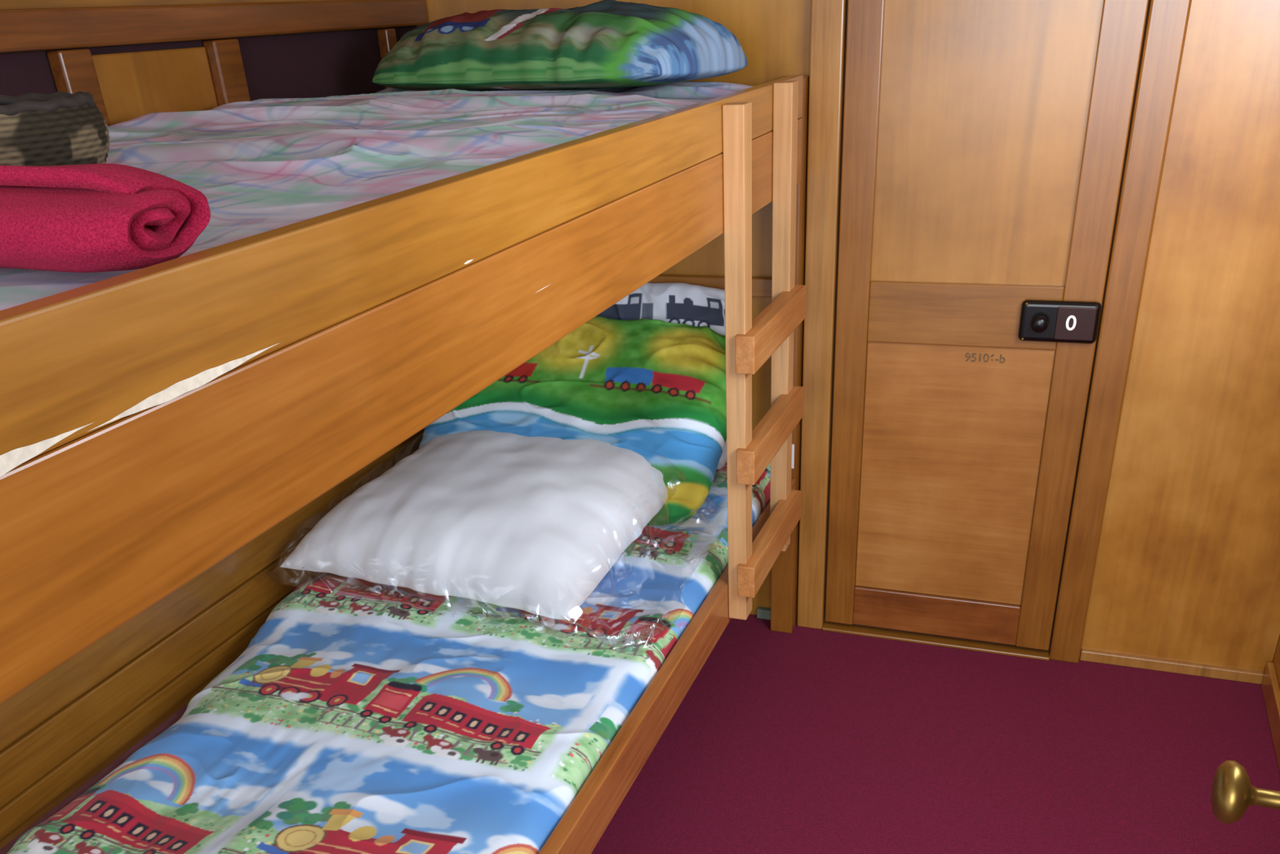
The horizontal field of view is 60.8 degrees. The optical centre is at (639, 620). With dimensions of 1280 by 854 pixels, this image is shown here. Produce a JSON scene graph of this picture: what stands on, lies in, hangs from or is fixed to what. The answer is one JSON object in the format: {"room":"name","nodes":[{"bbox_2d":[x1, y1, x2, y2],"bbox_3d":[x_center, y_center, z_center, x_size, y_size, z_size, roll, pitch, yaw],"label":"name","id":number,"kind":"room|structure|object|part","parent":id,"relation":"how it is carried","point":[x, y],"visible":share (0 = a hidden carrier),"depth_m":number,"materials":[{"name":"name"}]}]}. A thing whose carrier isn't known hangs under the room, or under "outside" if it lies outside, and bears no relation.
{"room":"bedroom","nodes":[
{"label":"bedroom","id":0,"kind":"room"},
{"bbox_2d":[0,0,407,53],"bbox_3d":[-1.094,-0.363,1.733,0.080,2.150,2.980,8,31,19],"label":"wall","id":1,"kind":"structure","parent":0,"point":[4,4],"depth_m":1.87,"materials":[{"name":"brown wood"}]},
{"bbox_2d":[46,48,110,126],"bbox_3d":[-0.927,-0.860,1.814,0.029,0.158,0.068,8,31,19],"label":"trim","id":2,"kind":"structure","parent":1,"relation":"attached to","point":[73,70],"depth_m":1.78,"materials":[{"name":"brown wood"}]},
{"bbox_2d":[91,46,217,125],"bbox_3d":[-0.871,-0.945,1.970,0.009,0.148,0.300,8,31,19],"label":"trim","id":3,"kind":"structure","parent":1,"relation":"attached to","point":[135,84],"depth_m":1.95,"materials":[{"name":"brown wood"}]},
{"bbox_2d":[0,545,316,807],"bbox_3d":[-0.949,0.081,2.177,0.015,0.087,2.578,8,31,19],"label":"trim","id":4,"kind":"structure","parent":1,"relation":"attached to","point":[27,759],"depth_m":2.10,"materials":[{"name":"brown wood"}]},
{"bbox_2d":[0,572,319,841],"bbox_3d":[-0.943,0.173,2.229,0.015,0.115,2.578,8,31,19],"label":"trim","id":5,"kind":"structure","parent":1,"relation":"attached to","point":[18,811],"depth_m":2.09,"materials":[{"name":"brown wood"}]},
{"bbox_2d":[0,26,417,101],"bbox_3d":[-0.997,-0.700,1.740,0.010,0.359,2.578,8,31,19],"label":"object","id":6,"kind":"structure","parent":1,"relation":"attached to","point":[335,63],"depth_m":2.29,"materials":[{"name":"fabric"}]},
{"bbox_2d":[0,427,425,751],"bbox_3d":[-0.955,-0.026,2.117,0.015,0.148,2.578,8,31,19],"label":"trim","id":7,"kind":"structure","parent":1,"relation":"attached to","point":[24,711],"depth_m":2.16,"materials":[{"name":"brown wood"}]},
{"bbox_2d":[0,0,427,53],"bbox_3d":[-0.991,-0.879,1.632,0.045,0.057,2.578,8,31,19],"label":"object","id":8,"kind":"structure","parent":1,"relation":"attached to","point":[34,28],"depth_m":1.97,"materials":[{"name":"brown wood"}]},
{"bbox_2d":[202,38,250,106],"bbox_3d":[-0.796,-1.037,2.116,0.029,0.158,0.073,8,31,19],"label":"trim","id":9,"kind":"structure","parent":1,"relation":"attached to","point":[224,59],"depth_m":2.09,"materials":[{"name":"brown wood"}]},
{"bbox_2d":[377,27,396,88],"bbox_3d":[-0.591,-1.315,2.590,0.029,0.158,0.040,8,31,19],"label":"trim","id":10,"kind":"structure","parent":1,"relation":"attached to","point":[387,39],"depth_m":2.55,"materials":[{"name":"brown wood"}]},
{"bbox_2d":[414,0,1278,658],"bbox_3d":[0.508,-0.941,2.594,2.320,2.150,0.080,8,31,19],"label":"wall","id":11,"kind":"structure","parent":0,"point":[774,36],"depth_m":2.49,"materials":[{"name":"brown wood"}]},
{"bbox_2d":[648,274,772,297],"bbox_3d":[-0.088,-0.876,2.827,0.915,0.045,0.022,8,31,19],"label":"trim","id":12,"kind":"structure","parent":11,"relation":"attached to","point":[761,286],"depth_m":2.72,"materials":[{"name":"brown wood"}]},
{"bbox_2d":[756,606,797,622],"bbox_3d":[0.394,-0.015,3.125,0.118,0.030,0.020,8,31,19],"label":"baseboard","id":13,"kind":"structure","parent":11,"relation":"attached to","point":[762,612],"depth_m":3.13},
{"bbox_2d":[797,0,847,629],"bbox_3d":[0.429,-0.922,2.568,0.072,2.150,0.035,8,31,19],"label":"trim","id":14,"kind":"structure","parent":11,"relation":"attached to","point":[828,17],"depth_m":2.62,"materials":[{"name":"brown wood"}]},
{"bbox_2d":[822,621,1049,660],"bbox_3d":[0.799,0.055,2.978,0.604,0.010,0.040,8,31,19],"label":"trim","id":15,"kind":"structure","parent":11,"relation":"attached to","point":[1038,654],"depth_m":2.97,"materials":[{"name":"brown wood"}]},
{"bbox_2d":[825,0,1148,649],"bbox_3d":[0.739,-0.833,2.454,0.593,2.026,0.080,8,31,19],"label":"door","id":16,"kind":"structure","parent":11,"relation":"in","point":[984,142],"depth_m":2.52,"materials":[{"name":"brown wood"}]},
{"bbox_3d":[0.793,-0.015,2.941,0.433,0.116,0.014,8,31,19],"label":"rail","id":17,"kind":"part","parent":16,"relation":"part of","materials":[{"name":"brown wood"}]},
{"bbox_3d":[0.775,-0.361,2.752,0.431,0.671,0.004,8,31,19],"label":"panel","id":18,"kind":"part","parent":16,"relation":"part of","materials":[{"name":"brown wood"}]},
{"bbox_3d":[0.752,-0.713,2.548,0.433,0.143,0.014,8,31,19],"label":"rail","id":19,"kind":"part","parent":16,"relation":"part of","materials":[{"name":"brown wood"}]},
{"bbox_3d":[0.899,-0.667,2.453,0.038,0.038,0.032,8,31,19],"label":"lock knob","id":20,"kind":"part","parent":16,"relation":"part of","materials":[{"name":"black metal"}]},
{"bbox_3d":[0.974,-0.663,2.439,0.082,0.073,0.004,8,31,19],"label":"lock plate","id":21,"kind":"part","parent":16,"relation":"part of","materials":[{"name":"black plastic"}]},
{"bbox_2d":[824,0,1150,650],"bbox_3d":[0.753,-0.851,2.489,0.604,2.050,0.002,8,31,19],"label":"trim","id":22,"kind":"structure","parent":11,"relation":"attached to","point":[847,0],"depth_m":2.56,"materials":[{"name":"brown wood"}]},
{"bbox_2d":[1048,0,1191,662],"bbox_3d":[1.061,-0.835,2.347,0.074,2.150,0.034,8,31,19],"label":"trim","id":23,"kind":"structure","parent":11,"relation":"attached to","point":[1167,20],"depth_m":2.41,"materials":[{"name":"brown wood"}]},
{"bbox_2d":[1080,648,1264,684],"bbox_3d":[1.359,0.117,2.788,0.436,0.030,0.016,8,31,19],"label":"baseboard","id":24,"kind":"structure","parent":11,"relation":"attached to","point":[1086,655],"depth_m":2.78,"materials":[{"name":"brown wood"}]},
{"bbox_2d":[1080,0,1279,671],"bbox_3d":[1.306,-0.822,2.267,0.438,2.120,0.004,8,31,19],"label":"wall panel","id":25,"kind":"object","parent":11,"relation":"attached to","point":[1187,568],"depth_m":2.46,"materials":[{"name":"brown wood"}]},
{"bbox_2d":[591,613,1279,853],"bbox_3d":[-0.006,0.794,1.818,2.320,0.060,3.380,8,31,19],"label":"floor","id":26,"kind":"structure","parent":0,"point":[806,740],"depth_m":2.53,"materials":[{"name":"red carpet"}]},
{"bbox_2d":[0,75,809,853],"bbox_3d":[-0.492,-0.062,1.895,0.984,1.405,2.577,8,31,19],"label":"bunk bed","id":27,"kind":"object","parent":26,"relation":"on","point":[157,420],"visible":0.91,"depth_m":0.94,"materials":[{"name":"brown wood"}]},
{"bbox_2d":[0,702,189,853],"bbox_3d":[-0.462,0.217,2.017,0.866,0.054,2.510,8,31,19],"label":"mattress","id":28,"kind":"object","parent":27,"relation":"on","point":[174,717],"visible":0.02,"depth_m":1.93,"materials":[{"name":"white fabric"}]},
{"bbox_2d":[7,462,770,853],"bbox_3d":[-0.495,0.159,2.003,0.938,0.148,2.500,8,31,19],"label":"duvet","id":29,"kind":"object","parent":28,"relation":"on","point":[362,716],"visible":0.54,"depth_m":1.90,"materials":[{"name":"fabric"}]},
{"bbox_2d":[280,430,667,620],"bbox_3d":[-0.319,-0.279,2.476,0.724,0.177,0.687,10,32,23],"label":"pillow","id":30,"kind":"object","parent":29,"relation":"on","point":[534,525],"visible":0.85,"depth_m":2.31,"materials":[{"name":"white fabric"}]},
{"bbox_2d":[418,315,726,525],"bbox_3d":[-0.161,-0.506,2.688,0.789,0.394,0.484,8,31,19],"label":"pillow","id":31,"kind":"object","parent":29,"relation":"on","point":[655,389],"visible":0.52,"depth_m":2.58,"materials":[{"name":"fabric"}]},
{"bbox_2d":[596,282,726,469],"bbox_3d":[-0.075,-0.617,2.844,0.705,0.493,0.236,8,31,19],"label":"pillow","id":32,"kind":"object","parent":28,"relation":"on","point":[695,305],"visible":0.09,"depth_m":2.70,"materials":[{"name":"fabric"}]},
{"bbox_3d":[-0.045,0.266,1.845,0.028,0.097,2.498,8,31,19],"label":"bed rail","id":33,"kind":"part","parent":27,"relation":"part of","materials":[{"name":"brown wood"}]},
{"bbox_2d":[722,80,806,619],"bbox_3d":[0.265,-0.541,2.272,0.062,1.022,0.430,8,31,19],"label":"ladder","id":34,"kind":"object","parent":27,"relation":"attached to","point":[749,343],"visible":1,"depth_m":2.22,"materials":[{"name":"brown wood"}]},
{"bbox_3d":[0.194,-0.455,2.137,0.040,1.012,0.050,8,31,19],"label":"post","id":35,"kind":"part","parent":34,"relation":"part of","materials":[{"name":"brown wood"}]},
{"bbox_3d":[0.316,-0.625,2.417,0.040,1.022,0.050,8,31,19],"label":"post","id":36,"kind":"part","parent":34,"relation":"part of","materials":[{"name":"brown wood"}]},
{"bbox_3d":[0.374,-0.593,2.756,0.062,1.400,0.077,8,31,19],"label":"corner post","id":37,"kind":"part","parent":27,"relation":"part of","materials":[{"name":"brown wood"}]},
{"bbox_2d":[791,444,794,468],"bbox_3d":[0.381,-0.422,2.802,0.030,0.065,0.002,8,31,19],"label":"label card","id":38,"kind":"object","parent":27,"relation":"attached to","point":[793,445],"visible":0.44,"depth_m":2.80,"materials":[{"name":"white paper"}]},
{"bbox_3d":[-0.539,-0.553,1.598,0.938,0.144,2.510,8,31,19],"label":"mattress","id":39,"kind":"object","parent":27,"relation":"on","visible":0},
{"bbox_2d":[0,81,752,311],"bbox_3d":[-0.537,-0.656,1.543,0.921,0.085,2.500,8,31,19],"label":"quilt","id":40,"kind":"object","parent":39,"relation":"on","point":[260,166],"visible":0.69,"depth_m":1.50,"materials":[{"name":"fabric"}]},
{"bbox_2d":[0,91,110,165],"bbox_3d":[-0.642,-0.456,1.072,0.231,0.099,0.231,2,30,9],"label":"rolled blanket","id":41,"kind":"object","parent":40,"relation":"on","point":[60,128],"visible":0.62,"depth_m":1.02,"materials":[{"name":"fabric"}]},
{"bbox_2d":[0,163,210,272],"bbox_3d":[-0.591,-0.337,0.905,0.532,0.080,0.132,8,31,19],"label":"rolled blanket","id":42,"kind":"object","parent":40,"relation":"on","point":[101,217],"visible":0.98,"depth_m":0.80,"materials":[{"name":"red fabric"}]},
{"bbox_2d":[372,0,746,91],"bbox_3d":[-0.174,-1.222,2.324,0.756,0.161,0.465,13,33,26],"label":"pillow","id":43,"kind":"object","parent":40,"relation":"on","point":[602,44],"visible":0.98,"depth_m":2.15,"materials":[{"name":"fabric"}]},
{"bbox_2d":[1210,760,1279,824],"bbox_3d":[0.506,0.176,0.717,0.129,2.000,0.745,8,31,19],"label":"door knob","id":44,"kind":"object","parent":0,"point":[1232,792],"depth_m":1.05,"materials":[{"name":"gold metal"}]},
{"bbox_2d":[1271,634,1279,688],"bbox_3d":[1.273,-0.406,1.562,0.070,2.150,1.560,8,31,19],"label":"wall","id":45,"kind":"structure","parent":0,"point":[1276,660],"depth_m":2.65,"materials":[{"name":"brown wood"}]},
{"bbox_2d":[1261,662,1279,772],"bbox_3d":[1.287,0.494,2.085,0.015,0.070,1.520,8,31,19],"label":"baseboard","id":46,"kind":"structure","parent":45,"relation":"attached to","point":[1269,685],"depth_m":2.58,"materials":[{"name":"brown wood"}]}
]}

